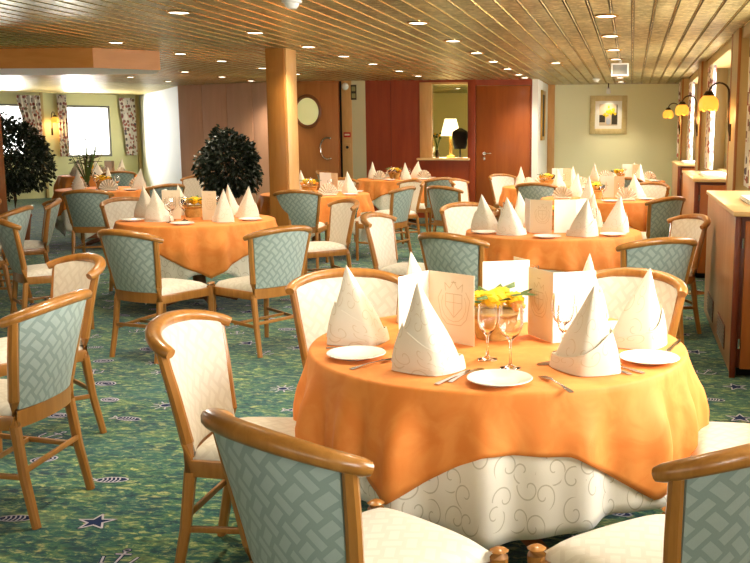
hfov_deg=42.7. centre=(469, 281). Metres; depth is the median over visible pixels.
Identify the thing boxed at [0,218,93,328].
dining chair
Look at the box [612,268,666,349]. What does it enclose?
folded napkin
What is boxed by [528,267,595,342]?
menu card
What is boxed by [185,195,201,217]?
flower basket
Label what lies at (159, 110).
wall
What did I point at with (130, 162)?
wall
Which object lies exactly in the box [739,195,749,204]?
linens
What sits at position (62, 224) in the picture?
tablecloth
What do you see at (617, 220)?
folded napkin
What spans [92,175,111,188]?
flower basket
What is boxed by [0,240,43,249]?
seat cushion
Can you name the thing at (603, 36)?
recessed light
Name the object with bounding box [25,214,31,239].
pot
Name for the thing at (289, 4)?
smoke detector
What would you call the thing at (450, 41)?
recessed light
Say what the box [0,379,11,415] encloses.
seat cushion
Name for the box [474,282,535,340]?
flower arrangement
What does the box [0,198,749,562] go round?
floor
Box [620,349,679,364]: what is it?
bread plate
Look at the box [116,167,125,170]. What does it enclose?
folded napkin
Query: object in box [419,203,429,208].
seat cushion
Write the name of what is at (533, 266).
water glass
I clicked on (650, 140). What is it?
wall
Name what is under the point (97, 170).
folded napkin
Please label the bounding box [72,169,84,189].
folded napkin
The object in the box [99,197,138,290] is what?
dining chair
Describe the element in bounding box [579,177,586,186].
folded napkin
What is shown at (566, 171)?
menu card
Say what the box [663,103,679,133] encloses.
wall lamp
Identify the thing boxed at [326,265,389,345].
folded napkin
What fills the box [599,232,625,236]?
bread plate
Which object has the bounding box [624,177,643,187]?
dining chair
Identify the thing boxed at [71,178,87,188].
folded napkin
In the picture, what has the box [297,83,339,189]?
door
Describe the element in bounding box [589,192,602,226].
folded napkin
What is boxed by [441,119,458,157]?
table lamp
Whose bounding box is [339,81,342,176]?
wall
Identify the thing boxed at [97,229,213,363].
dining chair
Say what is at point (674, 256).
dining chair
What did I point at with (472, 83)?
trim
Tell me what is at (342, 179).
dining chair
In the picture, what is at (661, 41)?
ceiling
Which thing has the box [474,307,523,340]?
glasses
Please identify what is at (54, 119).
wall lamp
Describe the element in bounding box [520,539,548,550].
round table
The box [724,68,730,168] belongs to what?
wall
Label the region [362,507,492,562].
seat cushion
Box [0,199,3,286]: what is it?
dining chair
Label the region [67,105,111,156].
window
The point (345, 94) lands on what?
trim
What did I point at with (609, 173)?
folded napkin
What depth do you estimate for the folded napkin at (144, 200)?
8.39 m
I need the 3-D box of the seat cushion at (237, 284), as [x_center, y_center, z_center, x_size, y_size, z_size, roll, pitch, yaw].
[-1.491,0.001,6.670,0.464,0.060,0.440,8,12,41]
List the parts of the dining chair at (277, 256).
leg, seat frame, leg, leg, rail, leg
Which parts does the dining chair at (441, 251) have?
leg, rail, leg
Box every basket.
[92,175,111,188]
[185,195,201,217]
[299,179,320,190]
[387,167,401,178]
[537,173,554,183]
[552,205,553,229]
[583,182,607,198]
[611,169,625,175]
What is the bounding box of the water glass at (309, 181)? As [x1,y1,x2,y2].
[306,178,312,189]
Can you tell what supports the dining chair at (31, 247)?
on the floor
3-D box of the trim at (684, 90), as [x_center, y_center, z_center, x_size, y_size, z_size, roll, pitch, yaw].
[3.835,-2.282,16.484,0.404,2.400,0.612,1,9,9]
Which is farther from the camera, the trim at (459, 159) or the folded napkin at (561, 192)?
the trim at (459, 159)
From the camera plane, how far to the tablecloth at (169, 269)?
7.65 m
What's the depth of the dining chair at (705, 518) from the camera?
1.97 m
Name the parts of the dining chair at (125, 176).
rail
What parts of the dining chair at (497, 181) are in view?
leg, rail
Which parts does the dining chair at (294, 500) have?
leg, rail, leg, leg, leg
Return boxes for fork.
[349,358,390,369]
[538,375,573,392]
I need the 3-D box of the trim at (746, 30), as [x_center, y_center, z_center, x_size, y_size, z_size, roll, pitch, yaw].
[2.254,-1.915,6.691,0.290,0.090,3.150,1,9,9]
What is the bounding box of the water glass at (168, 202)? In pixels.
[164,198,173,222]
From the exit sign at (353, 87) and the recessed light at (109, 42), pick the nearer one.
the recessed light at (109, 42)
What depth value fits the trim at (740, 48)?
8.42 m
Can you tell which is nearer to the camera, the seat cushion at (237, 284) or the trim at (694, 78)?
the seat cushion at (237, 284)
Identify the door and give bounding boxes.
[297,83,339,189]
[476,85,530,216]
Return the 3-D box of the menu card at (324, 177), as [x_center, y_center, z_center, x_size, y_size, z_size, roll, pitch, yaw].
[-1.748,-1.230,11.851,0.318,0.250,0.042,7,11,37]
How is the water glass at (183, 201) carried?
on the tablecloth at (208, 248)
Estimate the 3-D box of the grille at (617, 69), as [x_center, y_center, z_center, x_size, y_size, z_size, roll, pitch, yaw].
[1.879,-2.657,11.908,0.180,0.120,0.007,1,9,9]
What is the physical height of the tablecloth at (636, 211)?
0.422 m
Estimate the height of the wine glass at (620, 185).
0.185 m
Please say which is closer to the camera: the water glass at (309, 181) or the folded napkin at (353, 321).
the folded napkin at (353, 321)
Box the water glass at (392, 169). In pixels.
[390,167,395,173]
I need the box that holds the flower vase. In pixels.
[433,132,441,157]
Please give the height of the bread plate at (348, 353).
0.018 m
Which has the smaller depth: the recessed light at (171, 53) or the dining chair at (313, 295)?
the dining chair at (313, 295)
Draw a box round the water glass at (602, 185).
[599,181,606,199]
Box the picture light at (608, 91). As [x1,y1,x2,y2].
[606,83,610,93]
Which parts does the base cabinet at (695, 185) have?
panel, corner post, door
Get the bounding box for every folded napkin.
[69,159,82,174]
[71,168,79,175]
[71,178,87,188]
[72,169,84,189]
[92,162,102,175]
[99,179,118,190]
[106,168,112,179]
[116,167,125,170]
[118,159,125,169]
[131,168,145,188]
[134,187,150,217]
[144,188,173,221]
[177,185,188,214]
[212,189,234,222]
[226,185,238,214]
[235,186,259,217]
[299,170,304,189]
[318,183,337,195]
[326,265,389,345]
[338,181,343,191]
[342,172,356,193]
[368,162,375,178]
[373,171,386,179]
[391,282,465,375]
[397,252,421,323]
[400,163,410,179]
[410,161,420,177]
[417,170,430,178]
[471,194,497,230]
[496,197,526,235]
[514,191,524,225]
[515,167,524,185]
[523,177,533,182]
[549,285,620,376]
[552,168,565,186]
[552,186,572,198]
[566,198,598,236]
[569,173,581,196]
[571,167,575,183]
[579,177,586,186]
[580,177,594,201]
[583,254,608,321]
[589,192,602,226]
[590,163,598,180]
[599,170,608,178]
[600,196,628,232]
[605,172,616,175]
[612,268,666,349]
[615,187,636,200]
[628,174,645,198]
[635,164,644,181]
[644,171,656,180]
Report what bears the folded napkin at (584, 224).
on the tablecloth at (564, 253)
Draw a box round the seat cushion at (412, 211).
[375,209,416,214]
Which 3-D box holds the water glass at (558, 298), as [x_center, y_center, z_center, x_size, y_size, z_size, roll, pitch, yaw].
[0.318,0.143,3.243,0.082,0.205,0.082,1,9,9]
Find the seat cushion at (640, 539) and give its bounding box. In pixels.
[544,514,664,562]
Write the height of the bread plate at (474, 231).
0.018 m
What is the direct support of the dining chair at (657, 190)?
on the floor
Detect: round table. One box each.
[85,237,99,245]
[166,275,237,307]
[311,233,320,241]
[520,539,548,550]
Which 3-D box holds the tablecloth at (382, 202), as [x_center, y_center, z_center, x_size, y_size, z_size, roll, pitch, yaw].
[-1.165,-1.355,15.590,1.470,0.644,1.447,0,9,0]
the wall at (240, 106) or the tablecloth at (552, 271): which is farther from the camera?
the wall at (240, 106)
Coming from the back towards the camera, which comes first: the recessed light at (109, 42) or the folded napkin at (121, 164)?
the folded napkin at (121, 164)
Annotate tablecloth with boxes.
[52,186,146,216]
[53,174,136,190]
[55,209,95,239]
[113,215,277,278]
[145,255,249,303]
[256,190,374,223]
[293,315,708,504]
[311,211,370,241]
[357,177,431,202]
[359,455,666,548]
[372,194,390,209]
[465,225,642,271]
[499,185,593,208]
[540,196,656,231]
[540,269,576,273]
[587,179,668,194]
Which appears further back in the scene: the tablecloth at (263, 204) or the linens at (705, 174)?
the tablecloth at (263, 204)
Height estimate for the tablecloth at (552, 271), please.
0.644 m
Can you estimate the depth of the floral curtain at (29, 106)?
21.50 m
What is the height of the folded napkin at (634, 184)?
0.280 m
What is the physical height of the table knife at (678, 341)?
0.003 m
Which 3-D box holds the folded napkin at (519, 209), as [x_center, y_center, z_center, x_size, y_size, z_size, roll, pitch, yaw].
[0.435,-0.602,7.755,0.202,0.280,0.162,-1,9,-9]
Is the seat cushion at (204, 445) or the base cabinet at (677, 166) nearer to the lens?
the seat cushion at (204, 445)
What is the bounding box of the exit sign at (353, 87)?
[351,85,356,99]
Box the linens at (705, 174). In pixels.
[699,172,725,176]
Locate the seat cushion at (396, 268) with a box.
[380,262,425,274]
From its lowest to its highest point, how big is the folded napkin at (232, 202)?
0.280 m
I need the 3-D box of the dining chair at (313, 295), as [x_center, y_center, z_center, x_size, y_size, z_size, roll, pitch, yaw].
[-0.502,0.420,4.152,0.559,0.889,0.636,-2,9,-14]
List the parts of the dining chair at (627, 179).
rail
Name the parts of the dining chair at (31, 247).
seat frame, leg, rail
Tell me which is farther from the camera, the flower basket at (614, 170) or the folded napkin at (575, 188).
the flower basket at (614, 170)
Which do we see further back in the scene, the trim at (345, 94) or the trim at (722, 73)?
the trim at (345, 94)
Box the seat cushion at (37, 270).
[27,263,51,276]
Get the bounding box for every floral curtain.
[16,95,42,135]
[56,95,69,155]
[119,98,137,154]
[676,82,680,157]
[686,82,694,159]
[704,64,716,169]
[744,50,749,188]
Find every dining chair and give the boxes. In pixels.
[0,198,61,283]
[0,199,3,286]
[0,205,33,311]
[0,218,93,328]
[0,253,106,452]
[0,289,94,529]
[62,189,113,253]
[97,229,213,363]
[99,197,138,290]
[101,171,135,185]
[145,183,184,199]
[145,309,295,562]
[180,175,204,204]
[200,408,508,562]
[210,225,311,357]
[273,189,328,268]
[285,268,400,368]
[304,198,359,273]
[316,170,329,181]
[338,177,358,241]
[355,186,415,260]
[360,212,425,275]
[375,179,424,243]
[404,177,450,237]
[418,232,489,290]
[426,185,463,231]
[439,202,496,234]
[449,178,500,221]
[488,173,516,219]
[515,182,557,201]
[527,443,749,562]
[596,267,687,337]
[615,237,697,344]
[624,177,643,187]
[639,182,669,198]
[641,196,685,238]
[667,213,710,333]
[690,422,749,456]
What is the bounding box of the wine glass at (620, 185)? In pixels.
[618,183,623,189]
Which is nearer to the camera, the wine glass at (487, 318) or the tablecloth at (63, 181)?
the wine glass at (487, 318)
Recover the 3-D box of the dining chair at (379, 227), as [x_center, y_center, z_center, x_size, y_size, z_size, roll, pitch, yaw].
[-0.518,-0.085,7.372,0.636,0.889,0.558,3,9,17]
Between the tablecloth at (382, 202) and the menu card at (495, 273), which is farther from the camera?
the tablecloth at (382, 202)
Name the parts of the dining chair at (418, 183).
leg, rail, seat frame, leg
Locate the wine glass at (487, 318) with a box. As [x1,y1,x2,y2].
[477,303,497,361]
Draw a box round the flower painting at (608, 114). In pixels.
[589,95,627,133]
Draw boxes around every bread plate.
[120,218,144,221]
[170,221,194,224]
[238,217,261,220]
[326,346,385,360]
[467,369,532,386]
[471,230,495,233]
[533,234,560,238]
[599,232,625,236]
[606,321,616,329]
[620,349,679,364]
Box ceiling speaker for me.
[611,60,628,76]
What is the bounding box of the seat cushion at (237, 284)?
[215,276,251,291]
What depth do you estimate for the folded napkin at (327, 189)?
11.37 m
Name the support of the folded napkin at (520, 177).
on the tablecloth at (509, 191)
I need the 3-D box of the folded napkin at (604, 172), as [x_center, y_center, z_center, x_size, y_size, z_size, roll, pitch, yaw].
[2.182,-1.720,15.311,0.246,0.146,0.075,0,9,1]
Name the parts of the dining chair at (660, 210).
leg, rail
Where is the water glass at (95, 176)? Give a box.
[93,174,98,189]
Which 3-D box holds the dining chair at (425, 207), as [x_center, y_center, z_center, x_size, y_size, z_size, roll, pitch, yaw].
[-0.560,-1.052,13.541,0.558,0.889,0.636,-8,12,-40]
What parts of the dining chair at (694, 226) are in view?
rail, seat frame, leg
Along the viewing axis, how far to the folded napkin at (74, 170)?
16.50 m
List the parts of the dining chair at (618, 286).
rail, leg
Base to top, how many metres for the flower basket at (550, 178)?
0.187 m
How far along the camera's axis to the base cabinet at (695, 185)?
9.81 m
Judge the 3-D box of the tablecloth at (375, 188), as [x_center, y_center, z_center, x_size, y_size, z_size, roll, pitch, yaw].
[-1.177,-1.474,15.587,1.467,0.422,1.474,-3,9,-18]
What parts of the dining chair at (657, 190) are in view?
rail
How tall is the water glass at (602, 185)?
0.205 m
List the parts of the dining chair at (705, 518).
leg, leg, rail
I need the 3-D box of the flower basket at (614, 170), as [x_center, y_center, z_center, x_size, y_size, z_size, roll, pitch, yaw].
[2.329,-1.676,14.903,0.296,0.187,0.305,3,9,19]
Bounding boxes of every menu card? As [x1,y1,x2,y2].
[104,161,114,171]
[161,189,180,218]
[201,191,216,219]
[320,173,337,193]
[398,270,473,345]
[483,256,529,322]
[525,198,551,233]
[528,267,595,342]
[552,168,570,186]
[554,198,586,232]
[600,176,624,197]
[622,164,639,176]
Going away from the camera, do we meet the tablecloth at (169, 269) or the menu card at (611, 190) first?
the tablecloth at (169, 269)
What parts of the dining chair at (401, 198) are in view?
leg, seat frame, leg, rail, leg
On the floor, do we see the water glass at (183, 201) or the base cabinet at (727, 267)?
the base cabinet at (727, 267)
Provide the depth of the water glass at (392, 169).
15.23 m
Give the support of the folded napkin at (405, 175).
on the tablecloth at (375, 188)
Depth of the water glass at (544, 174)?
12.96 m
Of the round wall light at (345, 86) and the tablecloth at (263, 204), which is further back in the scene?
the round wall light at (345, 86)
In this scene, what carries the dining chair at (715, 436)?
on the floor
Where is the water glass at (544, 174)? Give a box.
[541,172,546,182]
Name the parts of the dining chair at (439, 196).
leg, seat frame, rail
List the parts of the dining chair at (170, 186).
rail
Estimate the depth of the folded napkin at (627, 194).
10.53 m
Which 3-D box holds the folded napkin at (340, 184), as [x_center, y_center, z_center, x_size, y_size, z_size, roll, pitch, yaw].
[-1.707,-1.218,12.117,0.246,0.146,0.075,-1,9,-7]
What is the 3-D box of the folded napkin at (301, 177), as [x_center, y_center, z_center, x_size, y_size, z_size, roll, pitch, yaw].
[-2.136,-1.284,12.100,0.162,0.280,0.203,3,9,18]
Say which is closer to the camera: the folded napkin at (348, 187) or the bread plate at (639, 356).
the bread plate at (639, 356)
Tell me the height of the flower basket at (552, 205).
0.187 m
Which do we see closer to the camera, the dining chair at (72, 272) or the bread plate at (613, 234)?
the dining chair at (72, 272)
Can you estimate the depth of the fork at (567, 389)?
2.83 m
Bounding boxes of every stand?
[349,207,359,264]
[687,288,703,295]
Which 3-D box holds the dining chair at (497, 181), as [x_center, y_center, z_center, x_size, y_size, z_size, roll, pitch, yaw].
[0.614,-1.168,14.279,0.558,0.889,0.636,-8,12,-40]
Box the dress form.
[452,128,467,157]
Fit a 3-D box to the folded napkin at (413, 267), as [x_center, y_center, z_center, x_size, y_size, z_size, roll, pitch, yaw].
[-0.197,0.016,3.813,0.202,0.280,0.162,-1,9,-9]
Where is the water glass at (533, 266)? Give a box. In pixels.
[530,264,538,268]
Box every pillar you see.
[0,114,7,213]
[265,48,299,225]
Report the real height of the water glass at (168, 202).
0.205 m
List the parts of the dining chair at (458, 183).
rail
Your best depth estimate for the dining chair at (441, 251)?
5.92 m
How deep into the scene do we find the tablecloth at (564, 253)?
6.71 m
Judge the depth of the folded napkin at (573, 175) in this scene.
13.47 m
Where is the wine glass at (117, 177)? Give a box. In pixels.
[114,175,119,189]
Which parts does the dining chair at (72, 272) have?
leg, seat frame, leg, rail, leg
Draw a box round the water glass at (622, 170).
[620,168,624,175]
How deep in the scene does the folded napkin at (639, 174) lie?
14.52 m
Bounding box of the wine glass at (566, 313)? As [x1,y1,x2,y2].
[557,304,576,334]
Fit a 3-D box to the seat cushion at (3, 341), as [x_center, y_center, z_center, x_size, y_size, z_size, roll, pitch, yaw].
[-2.201,0.313,4.680,0.464,0.060,0.440,-9,12,-44]
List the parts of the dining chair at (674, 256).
leg, rail, leg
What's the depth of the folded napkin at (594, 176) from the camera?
14.87 m
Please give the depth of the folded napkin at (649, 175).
14.91 m
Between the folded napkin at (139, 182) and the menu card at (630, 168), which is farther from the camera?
the menu card at (630, 168)
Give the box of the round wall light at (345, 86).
[342,83,348,89]
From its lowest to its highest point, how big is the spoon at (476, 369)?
0.008 m
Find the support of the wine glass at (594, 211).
on the tablecloth at (564, 253)
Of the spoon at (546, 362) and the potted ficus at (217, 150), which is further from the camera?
the potted ficus at (217, 150)
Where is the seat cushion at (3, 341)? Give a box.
[0,337,82,363]
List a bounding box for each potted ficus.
[0,111,57,239]
[191,124,263,198]
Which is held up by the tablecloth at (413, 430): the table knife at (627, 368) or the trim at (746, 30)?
the table knife at (627, 368)
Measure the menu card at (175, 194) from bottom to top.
0.250 m
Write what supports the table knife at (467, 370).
on the tablecloth at (413, 430)
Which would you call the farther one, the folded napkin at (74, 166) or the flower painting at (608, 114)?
the flower painting at (608, 114)
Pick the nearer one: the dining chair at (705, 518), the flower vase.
the dining chair at (705, 518)
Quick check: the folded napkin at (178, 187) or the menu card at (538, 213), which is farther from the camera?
the folded napkin at (178, 187)
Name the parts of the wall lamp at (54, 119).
lamp shade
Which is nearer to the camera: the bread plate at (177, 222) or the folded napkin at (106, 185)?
the bread plate at (177, 222)
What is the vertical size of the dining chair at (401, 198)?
0.889 m
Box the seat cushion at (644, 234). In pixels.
[641,232,646,238]
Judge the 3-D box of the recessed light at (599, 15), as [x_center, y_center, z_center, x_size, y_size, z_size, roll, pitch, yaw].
[1.062,-2.065,7.399,0.200,0.012,0.200,1,9,9]
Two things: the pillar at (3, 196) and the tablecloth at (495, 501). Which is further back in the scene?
the pillar at (3, 196)
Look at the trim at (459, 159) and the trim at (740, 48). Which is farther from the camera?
the trim at (459, 159)
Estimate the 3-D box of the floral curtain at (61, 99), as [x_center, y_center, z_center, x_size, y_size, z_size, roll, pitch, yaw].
[-9.441,-3.615,22.046,0.066,1.410,0.220,8,12,43]
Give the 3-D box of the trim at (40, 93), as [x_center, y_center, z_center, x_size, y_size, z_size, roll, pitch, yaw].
[-9.787,-3.122,21.842,0.050,2.400,0.060,8,12,43]
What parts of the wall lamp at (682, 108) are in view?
lamp shade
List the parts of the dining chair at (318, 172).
rail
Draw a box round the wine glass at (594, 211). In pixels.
[591,208,596,218]
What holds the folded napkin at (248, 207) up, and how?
on the tablecloth at (208, 248)
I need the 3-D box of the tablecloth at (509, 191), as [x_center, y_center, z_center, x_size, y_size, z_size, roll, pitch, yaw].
[1.124,-1.115,13.302,1.467,0.422,1.474,-1,9,-8]
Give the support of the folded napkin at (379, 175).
on the tablecloth at (375, 188)
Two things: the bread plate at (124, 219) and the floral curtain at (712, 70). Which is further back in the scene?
the floral curtain at (712, 70)
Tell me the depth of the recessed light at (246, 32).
8.57 m
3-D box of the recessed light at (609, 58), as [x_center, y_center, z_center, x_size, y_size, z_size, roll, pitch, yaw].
[1.802,-2.745,11.734,0.200,0.012,0.200,1,9,9]
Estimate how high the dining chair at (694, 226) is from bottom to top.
0.889 m
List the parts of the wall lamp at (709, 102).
lamp shade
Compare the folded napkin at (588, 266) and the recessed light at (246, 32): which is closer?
the folded napkin at (588, 266)
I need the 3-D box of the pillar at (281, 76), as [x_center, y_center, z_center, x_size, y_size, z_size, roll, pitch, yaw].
[-2.071,-1.357,10.590,0.230,2.400,0.360,1,9,9]
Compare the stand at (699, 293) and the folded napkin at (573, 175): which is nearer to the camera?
the stand at (699, 293)
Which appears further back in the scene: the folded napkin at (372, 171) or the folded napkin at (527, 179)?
the folded napkin at (372, 171)
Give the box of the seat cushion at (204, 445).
[193,417,295,460]
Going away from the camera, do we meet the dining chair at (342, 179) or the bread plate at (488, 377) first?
the bread plate at (488, 377)
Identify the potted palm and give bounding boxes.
[60,134,102,237]
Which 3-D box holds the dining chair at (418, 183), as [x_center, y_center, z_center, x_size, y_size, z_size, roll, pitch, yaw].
[-0.933,-0.903,12.590,0.636,0.889,0.558,-8,12,-40]
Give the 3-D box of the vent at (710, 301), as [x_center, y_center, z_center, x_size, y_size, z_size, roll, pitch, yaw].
[1.846,0.190,7.311,0.009,0.160,0.500,1,9,9]
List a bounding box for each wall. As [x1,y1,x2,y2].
[0,91,142,199]
[139,86,181,185]
[177,82,269,205]
[297,79,531,217]
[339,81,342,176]
[433,93,467,156]
[531,79,547,181]
[554,84,678,195]
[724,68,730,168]
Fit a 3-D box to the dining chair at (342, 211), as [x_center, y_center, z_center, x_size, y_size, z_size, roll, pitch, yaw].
[-1.352,-0.316,8.847,0.636,0.889,0.559,-6,11,-32]
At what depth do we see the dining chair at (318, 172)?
15.66 m
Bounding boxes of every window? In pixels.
[0,104,27,153]
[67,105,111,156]
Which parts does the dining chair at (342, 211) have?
leg, seat frame, leg, rail, leg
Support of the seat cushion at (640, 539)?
on the dining chair at (705, 518)
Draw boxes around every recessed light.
[105,41,125,43]
[165,10,192,14]
[171,53,188,54]
[244,31,265,34]
[299,46,317,47]
[335,55,351,56]
[406,21,429,24]
[443,40,462,42]
[468,52,484,53]
[594,14,618,17]
[600,35,620,37]
[605,49,622,50]
[608,58,623,59]
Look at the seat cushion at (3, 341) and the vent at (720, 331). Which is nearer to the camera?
the seat cushion at (3, 341)
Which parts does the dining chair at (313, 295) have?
leg, rail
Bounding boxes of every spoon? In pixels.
[448,368,483,382]
[537,361,549,365]
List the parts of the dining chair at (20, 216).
seat frame, leg, rail, leg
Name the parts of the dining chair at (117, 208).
leg, rail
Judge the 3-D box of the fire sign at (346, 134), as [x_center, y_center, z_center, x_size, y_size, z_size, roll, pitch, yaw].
[-2.183,-2.607,16.882,0.130,0.090,0.014,1,9,9]
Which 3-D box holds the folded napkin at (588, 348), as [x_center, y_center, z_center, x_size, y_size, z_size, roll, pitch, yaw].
[0.366,0.142,3.009,0.164,0.280,0.199,-5,10,-27]
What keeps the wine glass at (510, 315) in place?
on the tablecloth at (413, 430)
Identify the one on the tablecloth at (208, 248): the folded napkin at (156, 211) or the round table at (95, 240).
the folded napkin at (156, 211)
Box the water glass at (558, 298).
[551,292,574,351]
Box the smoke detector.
[281,0,301,8]
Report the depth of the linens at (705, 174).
10.17 m
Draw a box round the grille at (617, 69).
[613,65,626,73]
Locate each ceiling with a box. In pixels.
[0,0,749,94]
[0,48,159,75]
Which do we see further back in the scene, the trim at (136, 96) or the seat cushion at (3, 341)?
the trim at (136, 96)
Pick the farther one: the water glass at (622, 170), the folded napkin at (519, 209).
the water glass at (622, 170)
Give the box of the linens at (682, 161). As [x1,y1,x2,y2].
[681,160,694,163]
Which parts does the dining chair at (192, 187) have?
rail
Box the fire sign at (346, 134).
[344,132,350,136]
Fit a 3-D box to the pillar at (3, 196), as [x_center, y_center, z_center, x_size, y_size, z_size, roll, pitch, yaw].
[-5.588,-1.306,10.910,0.330,2.200,0.300,1,9,9]
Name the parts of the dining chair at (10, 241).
rail, leg, leg, seat frame, leg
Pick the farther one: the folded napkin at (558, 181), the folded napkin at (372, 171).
the folded napkin at (372, 171)
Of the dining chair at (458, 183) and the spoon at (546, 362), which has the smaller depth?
the spoon at (546, 362)
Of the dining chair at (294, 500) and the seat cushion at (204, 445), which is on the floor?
the dining chair at (294, 500)
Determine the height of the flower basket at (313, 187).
0.187 m
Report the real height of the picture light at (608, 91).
0.196 m
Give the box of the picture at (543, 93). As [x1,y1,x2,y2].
[540,90,545,140]
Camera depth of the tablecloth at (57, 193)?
12.27 m
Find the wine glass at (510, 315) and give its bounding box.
[498,303,522,369]
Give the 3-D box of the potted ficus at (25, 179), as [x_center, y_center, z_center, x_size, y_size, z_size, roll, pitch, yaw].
[-6.199,-1.425,12.903,1.187,1.818,1.218,6,11,34]
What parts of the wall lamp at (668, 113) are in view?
lamp shade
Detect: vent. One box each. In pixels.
[707,291,713,322]
[716,312,724,348]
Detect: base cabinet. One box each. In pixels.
[671,161,694,214]
[682,170,725,277]
[704,190,749,377]
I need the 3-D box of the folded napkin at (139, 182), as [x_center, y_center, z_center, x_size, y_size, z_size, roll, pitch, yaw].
[-4.420,-1.371,12.652,0.198,0.280,0.166,-3,9,-19]
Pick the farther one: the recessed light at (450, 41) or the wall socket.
the wall socket
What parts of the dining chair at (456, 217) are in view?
leg, rail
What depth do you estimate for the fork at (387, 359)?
3.08 m
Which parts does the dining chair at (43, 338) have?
leg, seat frame, rail, leg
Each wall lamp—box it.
[51,112,58,134]
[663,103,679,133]
[675,95,697,135]
[698,82,730,140]
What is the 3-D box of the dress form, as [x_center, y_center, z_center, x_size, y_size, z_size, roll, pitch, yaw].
[-0.183,-2.549,17.513,0.303,0.550,0.198,1,9,9]
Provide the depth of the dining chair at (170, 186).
11.54 m
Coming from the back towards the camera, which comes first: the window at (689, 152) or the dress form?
the dress form
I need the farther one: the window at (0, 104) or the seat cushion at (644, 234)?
the window at (0, 104)
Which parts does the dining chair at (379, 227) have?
leg, rail, leg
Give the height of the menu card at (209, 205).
0.250 m
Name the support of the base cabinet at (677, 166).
on the floor
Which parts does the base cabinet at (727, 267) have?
panel, corner post, door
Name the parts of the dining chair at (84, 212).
leg, leg, rail, seat frame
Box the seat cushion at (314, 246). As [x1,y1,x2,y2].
[308,241,346,251]
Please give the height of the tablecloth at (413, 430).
0.374 m
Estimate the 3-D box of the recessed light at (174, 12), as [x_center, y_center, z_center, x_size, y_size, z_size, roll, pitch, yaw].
[-2.200,-2.031,7.180,0.200,0.012,0.200,1,9,9]
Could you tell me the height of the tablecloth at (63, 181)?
0.422 m
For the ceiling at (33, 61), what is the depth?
10.35 m
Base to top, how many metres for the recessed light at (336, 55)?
0.012 m
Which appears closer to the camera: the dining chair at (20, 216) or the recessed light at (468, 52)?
the dining chair at (20, 216)
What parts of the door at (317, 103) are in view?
porthole glass, curved pull handle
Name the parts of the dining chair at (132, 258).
leg, rail, leg, seat frame, leg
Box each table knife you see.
[434,369,470,384]
[620,365,644,373]
[666,339,680,351]
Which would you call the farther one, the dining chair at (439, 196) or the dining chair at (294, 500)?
the dining chair at (439, 196)
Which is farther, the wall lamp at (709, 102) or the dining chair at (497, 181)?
the dining chair at (497, 181)
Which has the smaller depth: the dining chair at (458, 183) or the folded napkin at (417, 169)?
the dining chair at (458, 183)
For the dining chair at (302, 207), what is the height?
0.889 m
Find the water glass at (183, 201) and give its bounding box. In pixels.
[179,196,188,220]
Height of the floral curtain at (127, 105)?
1.380 m
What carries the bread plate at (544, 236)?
on the tablecloth at (564, 253)
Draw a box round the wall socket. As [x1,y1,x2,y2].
[344,144,350,150]
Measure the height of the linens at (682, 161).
0.027 m
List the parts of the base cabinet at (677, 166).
panel, corner post, door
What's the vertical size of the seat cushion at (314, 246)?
0.060 m
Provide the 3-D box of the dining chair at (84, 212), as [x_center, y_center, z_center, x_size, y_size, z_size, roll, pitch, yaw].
[-4.258,-0.619,10.780,0.558,0.889,0.636,-1,9,-5]
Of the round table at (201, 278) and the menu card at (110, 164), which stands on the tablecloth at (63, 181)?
the menu card at (110, 164)
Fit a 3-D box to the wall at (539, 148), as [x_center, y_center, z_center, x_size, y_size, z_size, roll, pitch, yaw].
[1.279,-2.419,17.359,0.100,2.400,1.994,1,9,9]
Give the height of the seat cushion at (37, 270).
0.060 m
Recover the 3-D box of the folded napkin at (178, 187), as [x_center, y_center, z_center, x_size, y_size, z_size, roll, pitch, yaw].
[-2.636,-0.753,8.717,0.199,0.280,0.164,-5,10,-27]
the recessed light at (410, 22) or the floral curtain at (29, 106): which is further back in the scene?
the floral curtain at (29, 106)
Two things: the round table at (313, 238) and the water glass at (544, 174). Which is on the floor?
the round table at (313, 238)
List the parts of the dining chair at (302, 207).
rail, leg, seat frame, leg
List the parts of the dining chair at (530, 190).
rail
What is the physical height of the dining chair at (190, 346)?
0.889 m
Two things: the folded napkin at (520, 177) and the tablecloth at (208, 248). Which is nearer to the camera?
the tablecloth at (208, 248)
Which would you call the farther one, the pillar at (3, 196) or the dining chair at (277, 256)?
the pillar at (3, 196)
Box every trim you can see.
[39,92,49,197]
[135,95,141,170]
[341,81,352,177]
[417,158,469,160]
[419,82,467,157]
[469,80,475,201]
[547,85,554,174]
[678,79,697,160]
[689,71,697,83]
[695,61,727,170]
[707,39,731,67]
[726,28,749,190]
[743,22,749,37]
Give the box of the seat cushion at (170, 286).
[162,278,206,294]
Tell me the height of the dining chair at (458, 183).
0.889 m
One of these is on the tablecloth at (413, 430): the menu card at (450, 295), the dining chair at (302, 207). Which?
the menu card at (450, 295)
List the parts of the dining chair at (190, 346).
leg, rail, seat frame, leg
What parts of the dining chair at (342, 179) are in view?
rail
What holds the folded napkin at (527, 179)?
on the tablecloth at (509, 191)
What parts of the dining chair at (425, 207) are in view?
seat frame, leg, leg, rail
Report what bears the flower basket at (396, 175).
on the tablecloth at (375, 188)
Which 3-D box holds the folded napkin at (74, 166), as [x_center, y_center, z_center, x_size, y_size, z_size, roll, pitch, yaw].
[-7.003,-2.035,16.889,0.199,0.280,0.164,4,10,25]
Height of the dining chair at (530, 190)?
0.889 m

